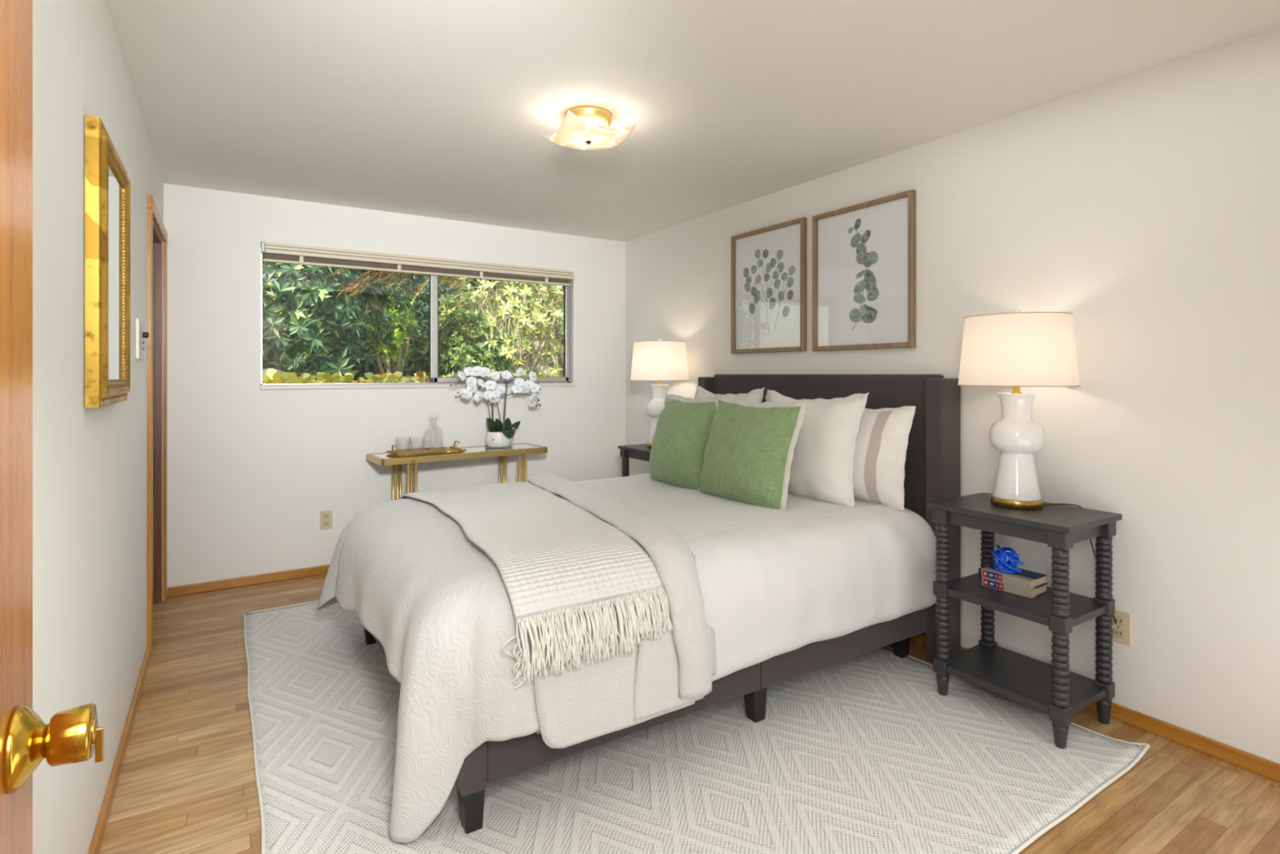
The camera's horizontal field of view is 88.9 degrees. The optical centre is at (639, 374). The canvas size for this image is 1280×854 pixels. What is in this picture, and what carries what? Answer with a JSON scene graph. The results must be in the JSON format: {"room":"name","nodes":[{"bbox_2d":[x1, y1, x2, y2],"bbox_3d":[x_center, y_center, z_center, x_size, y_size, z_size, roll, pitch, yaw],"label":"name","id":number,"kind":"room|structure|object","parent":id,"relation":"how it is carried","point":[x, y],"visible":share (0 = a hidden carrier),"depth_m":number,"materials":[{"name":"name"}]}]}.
{"room":"bedroom","nodes":[
{"label":"bedroom","id":0,"kind":"room"},
{"bbox_2d":[32,0,164,853],"bbox_3d":[-1.266,0.095,1.312,0.120,2.440,6.173,0,0,-32],"label":"wall","id":1,"kind":"structure","parent":0,"point":[90,464],"depth_m":1.59,"materials":[{"name":"white paint"}]},
{"bbox_2d":[84,115,130,408],"bbox_3d":[-1.548,-0.288,1.910,0.043,0.749,0.545,0,0,-32],"label":"wall mirror","id":2,"kind":"object","parent":1,"relation":"attached to","point":[107,180],"visible":1,"depth_m":1.71,"materials":[{"name":"gold metal"}]},
{"bbox_2d":[108,161,123,379],"bbox_3d":[-1.554,-0.288,1.907,0.028,0.639,0.435,0,0,-32],"label":"mirror glass","id":3,"kind":"object","parent":2,"relation":"attached to","point":[115,168],"depth_m":1.94,"materials":[{"name":"silver metal"}]},
{"bbox_2d":[88,646,150,853],"bbox_3d":[-1.276,1.287,1.452,0.014,0.056,3.720,0,0,-32],"label":"baseboard","id":4,"kind":"structure","parent":1,"relation":"attached to","point":[96,842],"depth_m":2.12,"materials":[{"name":"brown wood"}]},
{"bbox_2d":[135,318,148,359],"bbox_3d":[-2.062,-0.143,2.705,0.032,0.164,0.178,0,0,-32],"label":"intercom","id":5,"kind":"object","parent":1,"relation":"attached to","point":[140,335],"visible":1,"depth_m":2.65,"materials":[{"name":"beige paint"}]},
{"bbox_2d":[139,324,142,355],"bbox_3d":[-2.048,-0.141,2.676,0.002,0.122,0.085,0,0,-32],"label":"grille","id":6,"kind":"object","parent":5,"relation":"attached to","point":[140,325],"depth_m":2.68,"materials":[{"name":"beige plastic"}]},
{"bbox_2d":[146,195,167,657],"bbox_3d":[-2.582,0.242,3.398,0.140,2.146,0.961,0,0,-32],"label":"door","id":7,"kind":"structure","parent":1,"relation":"in","point":[157,250],"depth_m":3.75,"materials":[{"name":"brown wood"}]},
{"bbox_2d":[164,183,625,588],"bbox_3d":[-1.498,0.095,4.752,3.183,2.440,0.120,0,0,-32],"label":"wall","id":8,"kind":"structure","parent":0,"point":[252,471],"depth_m":4.27,"materials":[{"name":"white paint"}]},
{"bbox_2d":[167,564,329,596],"bbox_3d":[-1.459,1.287,4.697,3.149,0.056,0.014,0,0,-32],"label":"baseboard","id":9,"kind":"structure","parent":8,"relation":"attached to","point":[318,570],"depth_m":4.06,"materials":[{"name":"brown wood"}]},
{"bbox_2d":[320,510,332,529],"bbox_3d":[-2.072,0.963,4.309,0.074,0.122,0.009,0,0,-32],"label":"wall outlet","id":10,"kind":"object","parent":8,"relation":"attached to","point":[326,517],"visible":1,"depth_m":4.31,"materials":[{"name":"beige plastic"}]},
{"bbox_2d":[323,514,328,519],"bbox_3d":[-2.071,0.939,4.307,0.034,0.029,0.004,0,0,-32],"label":"socket","id":11,"kind":"object","parent":10,"relation":"attached to","point":[325,516],"depth_m":4.31,"materials":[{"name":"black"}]},
{"bbox_2d":[323,520,328,526],"bbox_3d":[-2.071,0.987,4.307,0.034,0.029,0.004,0,0,-32],"label":"socket","id":12,"kind":"object","parent":10,"relation":"attached to","point":[326,523],"depth_m":4.31,"materials":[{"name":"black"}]},
{"bbox_2d":[259,243,575,390],"bbox_3d":[-1.490,-0.368,4.747,2.212,0.934,0.136,0,0,-32],"label":"window","id":13,"kind":"structure","parent":8,"relation":"in","point":[436,381],"depth_m":4.74,"materials":[{"name":"metal"}]},
{"bbox_2d":[261,241,574,286],"bbox_3d":[-1.468,-0.774,4.711,2.192,0.120,0.071,0,0,-32],"label":"window blind","id":14,"kind":"object","parent":13,"relation":"attached to","point":[544,276],"visible":1,"depth_m":4.58,"materials":[{"name":"beige plastic"}]},
{"bbox_2d":[98,573,1279,853],"bbox_3d":[0.127,1.365,2.198,3.423,0.100,6.173,0,0,-32],"label":"floor","id":15,"kind":"structure","parent":0,"point":[187,782],"depth_m":2.13,"materials":[{"name":"brown wood"}]},
{"bbox_2d":[366,442,547,500],"bbox_3d":[-1.252,0.924,4.566,1.170,0.782,0.384,0,0,-36],"label":"console table","id":16,"kind":"object","parent":15,"relation":"on","point":[383,459],"visible":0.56,"depth_m":4.45,"materials":[{"name":"gold metal"}]},
{"bbox_2d":[386,440,466,457],"bbox_3d":[-1.444,0.498,4.413,0.454,0.068,0.293,0,0,-36],"label":"serving tray","id":17,"kind":"object","parent":16,"relation":"on","point":[443,450],"visible":0.98,"depth_m":4.38,"materials":[{"name":"gold metal"}]},
{"bbox_2d":[449,365,541,447],"bbox_3d":[-1.045,0.236,4.730,0.677,0.591,0.247,0,0,-32],"label":"orchid","id":18,"kind":"object","parent":16,"relation":"on","point":[499,434],"visible":1,"depth_m":4.70,"materials":[{"name":"white plant"}]},
{"bbox_2d":[243,600,1150,853],"bbox_3d":[-0.206,1.293,2.904,2.614,0.045,3.234,0,0,-32],"label":"area rug","id":19,"kind":"object","parent":15,"relation":"on","point":[862,753],"visible":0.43,"depth_m":2.14,"materials":[{"name":"grey carpet"}]},
{"bbox_2d":[617,443,651,476],"bbox_3d":[0.152,0.920,4.678,0.410,0.790,0.535,0,0,-32],"label":"nightstand","id":20,"kind":"object","parent":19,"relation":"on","point":[639,451],"visible":0.04,"depth_m":4.71,"materials":[{"name":"grey paint"}]},
{"bbox_2d":[630,337,688,448],"bbox_3d":[0.142,0.133,4.695,0.426,0.783,0.426,0,0,-32],"label":"table lamp","id":21,"kind":"object","parent":20,"relation":"on","point":[659,360],"visible":0.83,"depth_m":4.54,"materials":[{"name":"white fabric"}]},
{"bbox_2d":[363,373,960,834],"bbox_3d":[0.029,0.653,3.147,2.304,1.306,1.794,0,0,-32],"label":"bed","id":22,"kind":"object","parent":19,"relation":"on","point":[932,465],"visible":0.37,"depth_m":2.95,"materials":[{"name":"grey fabric"}]},
{"bbox_2d":[315,473,716,842],"bbox_3d":[-0.595,0.911,2.747,1.201,0.769,1.955,0,0,-32],"label":"coverlet","id":23,"kind":"object","parent":22,"relation":"on","point":[438,606],"visible":0.72,"depth_m":1.97,"materials":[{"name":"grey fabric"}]},
{"bbox_2d":[397,481,672,689],"bbox_3d":[-0.523,0.713,2.728,0.676,0.313,1.836,0,0,-30],"label":"throw blanket","id":24,"kind":"object","parent":23,"relation":"on","point":[553,557],"visible":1,"depth_m":2.06,"materials":[{"name":"beige fabric"}]},
{"bbox_2d":[536,473,936,733],"bbox_3d":[0.065,0.829,3.143,1.945,0.481,1.813,0,0,-32],"label":"mattress","id":25,"kind":"object","parent":22,"relation":"on","point":[773,582],"visible":0.41,"depth_m":2.58,"materials":[{"name":"white fabric"}]},
{"bbox_2d":[648,394,721,489],"bbox_3d":[0.242,0.383,3.633,0.287,0.544,0.599,0,0,-32],"label":"cushion","id":26,"kind":"object","parent":25,"relation":"on","point":[682,430],"visible":0.78,"depth_m":3.49,"materials":[{"name":"fabric"}]},
{"bbox_2d":[694,386,764,402],"bbox_3d":[0.478,0.358,3.869,0.250,0.574,0.656,0,0,-32],"label":"euro pillow","id":27,"kind":"object","parent":25,"relation":"on","point":[756,395],"visible":0.06,"depth_m":3.77,"materials":[{"name":"white fabric"}]},
{"bbox_2d":[697,395,806,511],"bbox_3d":[0.518,0.385,3.171,0.291,0.546,0.604,0,0,-32],"label":"cushion","id":28,"kind":"object","parent":25,"relation":"on","point":[749,446],"visible":0.93,"depth_m":3.03,"materials":[{"name":"fabric"}]},
{"bbox_2d":[765,389,869,506],"bbox_3d":[0.831,0.364,3.279,0.254,0.561,0.652,0,0,-32],"label":"euro pillow","id":29,"kind":"object","parent":25,"relation":"on","point":[823,464],"visible":0.58,"depth_m":3.09,"materials":[{"name":"white fabric"}]},
{"bbox_2d":[852,405,915,511],"bbox_3d":[1.026,0.383,3.278,0.223,0.478,0.736,0,0,-32],"label":"striped pillow","id":30,"kind":"object","parent":25,"relation":"on","point":[882,441],"visible":0.43,"depth_m":3.03,"materials":[{"name":"fabric"}]},
{"bbox_2d":[927,492,1122,748],"bbox_3d":[1.496,0.920,2.567,0.410,0.790,0.535,0,0,-32],"label":"nightstand","id":31,"kind":"object","parent":19,"relation":"on","point":[1059,692],"visible":0.97,"depth_m":2.46,"materials":[{"name":"grey paint"}]},
{"bbox_2d":[982,577,1048,598],"bbox_3d":[1.504,0.845,2.623,0.137,0.033,0.192,0,0,-35],"label":"book","id":32,"kind":"object","parent":31,"relation":"on","point":[993,584],"visible":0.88,"depth_m":2.57,"materials":[{"name":"beige paper"}]},
{"bbox_2d":[981,564,1047,589],"bbox_3d":[1.504,0.812,2.626,0.137,0.033,0.192,0,0,-33],"label":"book","id":33,"kind":"object","parent":32,"relation":"on","point":[1026,579],"visible":0.94,"depth_m":2.58,"materials":[{"name":"beige paper"}]},
{"bbox_2d":[990,544,1023,573],"bbox_3d":[1.478,0.745,2.634,0.102,0.101,0.105,0,0,12],"label":"knot","id":34,"kind":"object","parent":33,"relation":"on","point":[1006,559],"visible":1,"depth_m":2.61,"materials":[{"name":"blue glass"}]},
{"bbox_2d":[946,644,1106,715],"bbox_3d":[1.496,1.189,2.567,0.370,0.030,0.485,0,0,-32],"label":"shelf","id":35,"kind":"object","parent":31,"relation":"attached to","point":[1020,677],"depth_m":2.52,"materials":[{"name":"grey paint"}]},
{"bbox_2d":[946,572,1106,626],"bbox_3d":[1.496,0.877,2.567,0.370,0.030,0.485,0,0,-32],"label":"shelf","id":36,"kind":"object","parent":31,"relation":"attached to","point":[1037,609],"depth_m":2.47,"materials":[{"name":"grey paint"}]},
{"bbox_2d":[957,309,1116,623],"bbox_3d":[1.524,0.346,2.588,0.426,1.209,0.486,0,0,-32],"label":"table lamp","id":37,"kind":"object","parent":31,"relation":"on","point":[1016,349],"visible":0.96,"depth_m":2.52,"materials":[{"name":"white ceramic"}]},
{"bbox_2d":[1011,386,1022,393],"bbox_3d":[1.508,0.059,2.613,0.036,0.052,0.036,0,0,-32],"label":"socket","id":38,"kind":"object","parent":37,"relation":"attached to","point":[1015,389],"depth_m":2.60,"materials":[{"name":"gold metal"}]},
{"bbox_2d":[105,0,1279,241],"bbox_3d":[0.127,-1.185,2.198,3.423,0.120,6.173,0,0,-32],"label":"ceiling","id":39,"kind":"structure","parent":0,"point":[435,108],"depth_m":2.51,"materials":[{"name":"white paint"}]},
{"bbox_2d":[542,106,635,150],"bbox_3d":[-0.224,-1.061,2.838,0.309,0.126,0.309,0,0,-27],"label":"ceiling light","id":40,"kind":"object","parent":39,"relation":"attached to","point":[583,127],"visible":1,"depth_m":2.78,"materials":[{"name":"white glass"}]},
{"bbox_2d":[625,26,1279,764],"bbox_3d":[1.520,0.095,3.085,0.120,2.440,6.173,0,0,-32],"label":"wall","id":41,"kind":"structure","parent":0,"point":[1143,207],"depth_m":2.45,"materials":[{"name":"white paint"}]},
{"bbox_2d":[730,217,807,353],"bbox_3d":[0.791,-0.527,4.086,0.033,0.780,0.645,0,0,-32],"label":"framed print","id":42,"kind":"object","parent":41,"relation":"attached to","point":[769,264],"visible":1,"depth_m":4.07,"materials":[{"name":"white paper"}]},
{"bbox_2d":[812,189,915,351],"bbox_3d":[1.175,-0.519,3.484,0.033,0.775,0.647,0,0,-32],"label":"framed print","id":43,"kind":"object","parent":41,"relation":"attached to","point":[864,254],"visible":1,"depth_m":3.46,"materials":[{"name":"white paper"}]},
{"bbox_2d":[910,632,1279,782],"bbox_3d":[1.134,1.287,3.568,0.014,0.056,4.703,0,0,-32],"label":"baseboard","id":44,"kind":"structure","parent":41,"relation":"attached to","point":[1242,758],"depth_m":2.29,"materials":[{"name":"brown wood"}]},
{"bbox_2d":[1111,609,1130,645],"bbox_3d":[1.825,0.963,2.486,0.009,0.122,0.074,0,0,-32],"label":"wall outlet","id":45,"kind":"object","parent":41,"relation":"attached to","point":[1121,633],"visible":0.9,"depth_m":2.48,"materials":[{"name":"beige plastic"}]},
{"bbox_2d":[1113,615,1124,626],"bbox_3d":[1.823,0.939,2.485,0.004,0.029,0.034,0,0,-32],"label":"socket","id":46,"kind":"object","parent":45,"relation":"attached to","point":[1119,619],"depth_m":2.48,"materials":[{"name":"beige plastic"}]},
{"bbox_2d":[1113,627,1124,638],"bbox_3d":[1.823,0.987,2.485,0.004,0.029,0.034,0,0,-32],"label":"socket","id":47,"kind":"object","parent":45,"relation":"attached to","point":[1118,633],"depth_m":2.48,"materials":[{"name":"beige plastic"}]},
{"bbox_3d":[1.092,0.095,0.683,3.183,2.440,0.120,0,0,-32],"label":"wall","id":48,"kind":"structure","parent":0,"visible":0},
{"bbox_2d":[0,0,103,853],"bbox_3d":[-0.355,0.294,0.300,0.096,2.018,0.738,0,0,-32],"label":"door","id":49,"kind":"structure","parent":48,"relation":"in","point":[71,735],"depth_m":0.55,"materials":[{"name":"brown wood"}]},
{"label":"outside","id":50,"kind":"structure","parent":0,"visible":0},
{"bbox_3d":[-6.063,0.865,13.253,20.000,1.300,19.127,0,0,-32],"label":"ground","id":51,"kind":"structure","parent":50,"visible":0},
{"bbox_2d":[262,374,271,383],"bbox_3d":[-2.839,0.104,4.807,0.317,0.227,0.225,0,0,2],"label":"hosta","id":52,"kind":"object","parent":51,"relation":"on","point":[265,378],"visible":0.05,"depth_m":4.74,"materials":[{"name":"yellow plant"}]},
{"bbox_2d":[266,368,283,379],"bbox_3d":[-2.848,0.088,4.897,0.298,0.259,0.257,0,0,44],"label":"hosta","id":53,"kind":"object","parent":51,"relation":"on","point":[270,372],"visible":0.06,"depth_m":4.92,"materials":[{"name":"yellow plant"}]},
{"bbox_2d":[262,368,287,382],"bbox_3d":[-3.169,0.155,5.638,0.406,0.416,0.419,0,0,-32],"label":"boulder","id":54,"kind":"object","parent":51,"relation":"on","point":[264,371],"visible":0.06,"depth_m":5.58,"materials":[{"name":"stone"}]},
{"bbox_2d":[262,372,295,383],"bbox_3d":[-2.737,0.100,4.888,0.270,0.234,0.286,0,0,-20],"label":"hosta","id":55,"kind":"object","parent":51,"relation":"on","point":[286,375],"visible":0.23,"depth_m":4.95,"materials":[{"name":"plant"}]},
{"bbox_2d":[263,253,310,360],"bbox_3d":[-6.494,-1.265,9.464,3.477,3.379,1.924,0,0,-32],"label":"tree","id":56,"kind":"object","parent":51,"relation":"on","point":[266,296],"visible":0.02,"depth_m":9.54,"materials":[{"name":"green plant"}]},
{"bbox_2d":[275,372,310,382],"bbox_3d":[-2.671,0.102,4.973,0.272,0.230,0.307,0,0,-32],"label":"hosta","id":57,"kind":"object","parent":51,"relation":"on","point":[304,376],"visible":0.31,"depth_m":4.97,"materials":[{"name":"plant"}]},
{"bbox_2d":[288,372,322,382],"bbox_3d":[-2.532,0.102,5.047,0.252,0.232,0.302,0,0,43],"label":"hosta","id":58,"kind":"object","parent":51,"relation":"on","point":[291,374],"visible":0.15,"depth_m":5.04,"materials":[{"name":"plant"}]},
{"bbox_2d":[306,372,331,382],"bbox_3d":[-2.523,0.101,5.108,0.281,0.232,0.224,0,0,-6],"label":"hosta","id":59,"kind":"object","parent":51,"relation":"on","point":[308,379],"visible":0.08,"depth_m":5.04,"materials":[{"name":"plant"}]},
{"bbox_2d":[315,372,345,382],"bbox_3d":[-2.365,0.102,5.033,0.243,0.230,0.287,0,0,-32],"label":"hosta","id":60,"kind":"object","parent":51,"relation":"on","point":[321,375],"visible":0.34,"depth_m":5.00,"materials":[{"name":"plant"}]},
{"bbox_2d":[262,253,409,382],"bbox_3d":[-3.559,-1.027,6.407,2.489,2.721,2.129,0,0,-32],"label":"tree","id":61,"kind":"object","parent":51,"relation":"on","point":[299,332],"visible":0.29,"depth_m":6.02,"materials":[{"name":"green plant"}]},
{"bbox_2d":[328,373,351,382],"bbox_3d":[-2.468,0.103,5.336,0.224,0.229,0.266,0,0,29],"label":"hosta","id":62,"kind":"object","parent":51,"relation":"on","point":[331,377],"visible":0.09,"depth_m":5.24,"materials":[{"name":"plant"}]},
{"bbox_2d":[340,374,373,382],"bbox_3d":[-2.293,0.110,5.168,0.286,0.214,0.271,0,0,36],"label":"hosta","id":63,"kind":"object","parent":51,"relation":"on","point":[348,378],"visible":0.28,"depth_m":5.10,"materials":[{"name":"yellow plant"}]},
{"bbox_2d":[356,373,380,382],"bbox_3d":[-2.198,0.105,5.302,0.346,0.224,0.200,0,0,20],"label":"hosta","id":64,"kind":"object","parent":51,"relation":"on","point":[373,378],"visible":0.2,"depth_m":5.21,"materials":[{"name":"yellow plant"}]},
{"bbox_2d":[278,262,462,379],"bbox_3d":[-3.341,-0.834,8.180,1.920,2.348,1.987,0,0,22],"label":"rhododendron","id":65,"kind":"object","parent":51,"relation":"on","point":[423,321],"visible":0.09,"depth_m":8.08,"materials":[{"name":"green plant"}]},
{"bbox_2d":[359,372,398,382],"bbox_3d":[-2.077,0.101,5.244,0.237,0.232,0.348,0,0,4],"label":"hosta","id":66,"kind":"object","parent":51,"relation":"on","point":[382,379],"visible":0.24,"depth_m":5.22,"materials":[{"name":"plant"}]},
{"bbox_2d":[345,278,425,381],"bbox_3d":[-2.680,-0.427,6.855,0.831,1.355,0.678,0,0,-32],"label":"leafy shrub","id":67,"kind":"object","parent":51,"relation":"on","point":[401,340],"visible":0.62,"depth_m":6.79,"materials":[{"name":"green plant"}]},
{"bbox_2d":[376,371,402,382],"bbox_3d":[-2.135,0.097,5.537,0.269,0.241,0.328,0,0,34],"label":"hosta","id":68,"kind":"object","parent":51,"relation":"on","point":[398,374],"visible":0.03,"depth_m":5.50,"materials":[{"name":"plant"}]},
{"bbox_2d":[317,257,466,376],"bbox_3d":[-2.295,-0.910,6.335,0.723,2.350,1.830,0,0,32],"label":"conifer","id":69,"kind":"object","parent":51,"relation":"on","point":[393,276],"visible":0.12,"depth_m":6.20,"materials":[{"name":"orange plant"}]},
{"bbox_2d":[384,373,415,382],"bbox_3d":[-2.025,0.104,5.382,0.304,0.227,0.288,0,0,-32],"label":"hosta","id":70,"kind":"object","parent":51,"relation":"on","point":[403,379],"visible":0.16,"depth_m":5.41,"materials":[{"name":"plant"}]},
{"bbox_2d":[397,374,429,382],"bbox_3d":[-1.931,0.108,5.488,0.281,0.220,0.269,0,0,-32],"label":"hosta","id":71,"kind":"object","parent":51,"relation":"on","point":[415,378],"visible":0.23,"depth_m":5.52,"materials":[{"name":"yellow plant"}]},
{"bbox_2d":[405,370,430,382],"bbox_3d":[-1.770,0.094,5.376,0.370,0.247,0.330,0,0,-32],"label":"hosta","id":72,"kind":"object","parent":51,"relation":"on","point":[420,375],"visible":0.3,"depth_m":5.31,"materials":[{"name":"plant"}]},
{"bbox_2d":[359,269,518,369],"bbox_3d":[-3.502,-1.581,10.999,3.044,3.696,2.109,0,0,-32],"label":"tree","id":73,"kind":"object","parent":51,"relation":"on","point":[473,282],"visible":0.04,"depth_m":10.66,"materials":[{"name":"green plant"}]},
{"bbox_2d":[425,374,453,382],"bbox_3d":[-1.686,0.099,5.584,0.300,0.237,0.259,0,0,-32],"label":"hosta","id":74,"kind":"object","parent":51,"relation":"on","point":[451,375],"visible":0.05,"depth_m":5.61,"materials":[{"name":"yellow plant"}]},
{"bbox_2d":[409,307,511,380],"bbox_3d":[-2.006,-0.229,7.492,1.053,1.049,1.123,0,0,12],"label":"leafy shrub","id":75,"kind":"object","parent":51,"relation":"on","point":[458,357],"visible":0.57,"depth_m":7.24,"materials":[{"name":"green plant"}]},
{"bbox_2d":[420,277,519,369],"bbox_3d":[-2.255,-0.526,8.754,1.299,1.600,1.173,0,0,-32],"label":"shrub","id":76,"kind":"object","parent":51,"relation":"on","point":[454,299],"visible":0.08,"depth_m":8.61,"materials":[{"name":"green plant"}]},
{"bbox_2d":[411,280,545,369],"bbox_3d":[-3.510,-1.633,13.178,4.160,4.098,2.018,0,0,-32],"label":"tree","id":77,"kind":"object","parent":51,"relation":"on","point":[490,280],"visible":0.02,"depth_m":13.11,"materials":[{"name":"green plant"}]},
{"bbox_2d":[438,270,563,377],"bbox_3d":[-1.456,-0.799,7.959,2.097,2.145,1.355,0,0,-30],"label":"tree","id":78,"kind":"object","parent":51,"relation":"on","point":[524,314],"visible":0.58,"depth_m":7.78,"materials":[{"name":"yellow plant"}]},
{"bbox_2d":[442,324,559,375],"bbox_3d":[-1.087,-0.265,10.971,4.545,0.960,0.080,0,0,-32],"label":"fence","id":79,"kind":"object","parent":51,"relation":"on","point":[547,371],"visible":0.02,"depth_m":10.57,"materials":[{"name":"beige wood"}]},
{"bbox_2d":[520,373,538,377],"bbox_3d":[-1.011,0.104,5.853,0.276,0.226,0.314,0,0,-23],"label":"hosta","id":80,"kind":"object","parent":51,"relation":"on","point":[523,375],"visible":0.05,"depth_m":5.85,"materials":[{"name":"plant"}]},
{"bbox_2d":[497,283,563,374],"bbox_3d":[-1.089,-0.811,9.137,1.825,2.127,1.310,0,0,-32],"label":"shrub","id":81,"kind":"object","parent":51,"relation":"on","point":[560,358],"visible":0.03,"depth_m":8.84,"materials":[{"name":"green plant"}]},
{"bbox_2d":[507,275,562,371],"bbox_3d":[-1.178,-1.528,14.231,4.022,3.972,1.997,0,0,-32],"label":"tree","id":82,"kind":"object","parent":51,"relation":"on","point":[561,288],"visible":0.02,"depth_m":13.21,"materials":[{"name":"green plant"}]},
{"bbox_2d":[538,373,563,377],"bbox_3d":[-0.840,0.108,6.165,0.329,0.219,0.305,0,0,-32],"label":"hosta","id":83,"kind":"object","parent":51,"relation":"on","point":[551,375],"visible":0.04,"depth_m":6.11,"materials":[{"name":"plant"}]},
{"bbox_2d":[553,372,559,376],"bbox_3d":[-0.748,0.099,6.197,0.214,0.236,0.330,0,0,-32],"label":"hosta","id":84,"kind":"object","parent":51,"relation":"on","point":[557,374],"visible":0.1,"depth_m":6.14,"materials":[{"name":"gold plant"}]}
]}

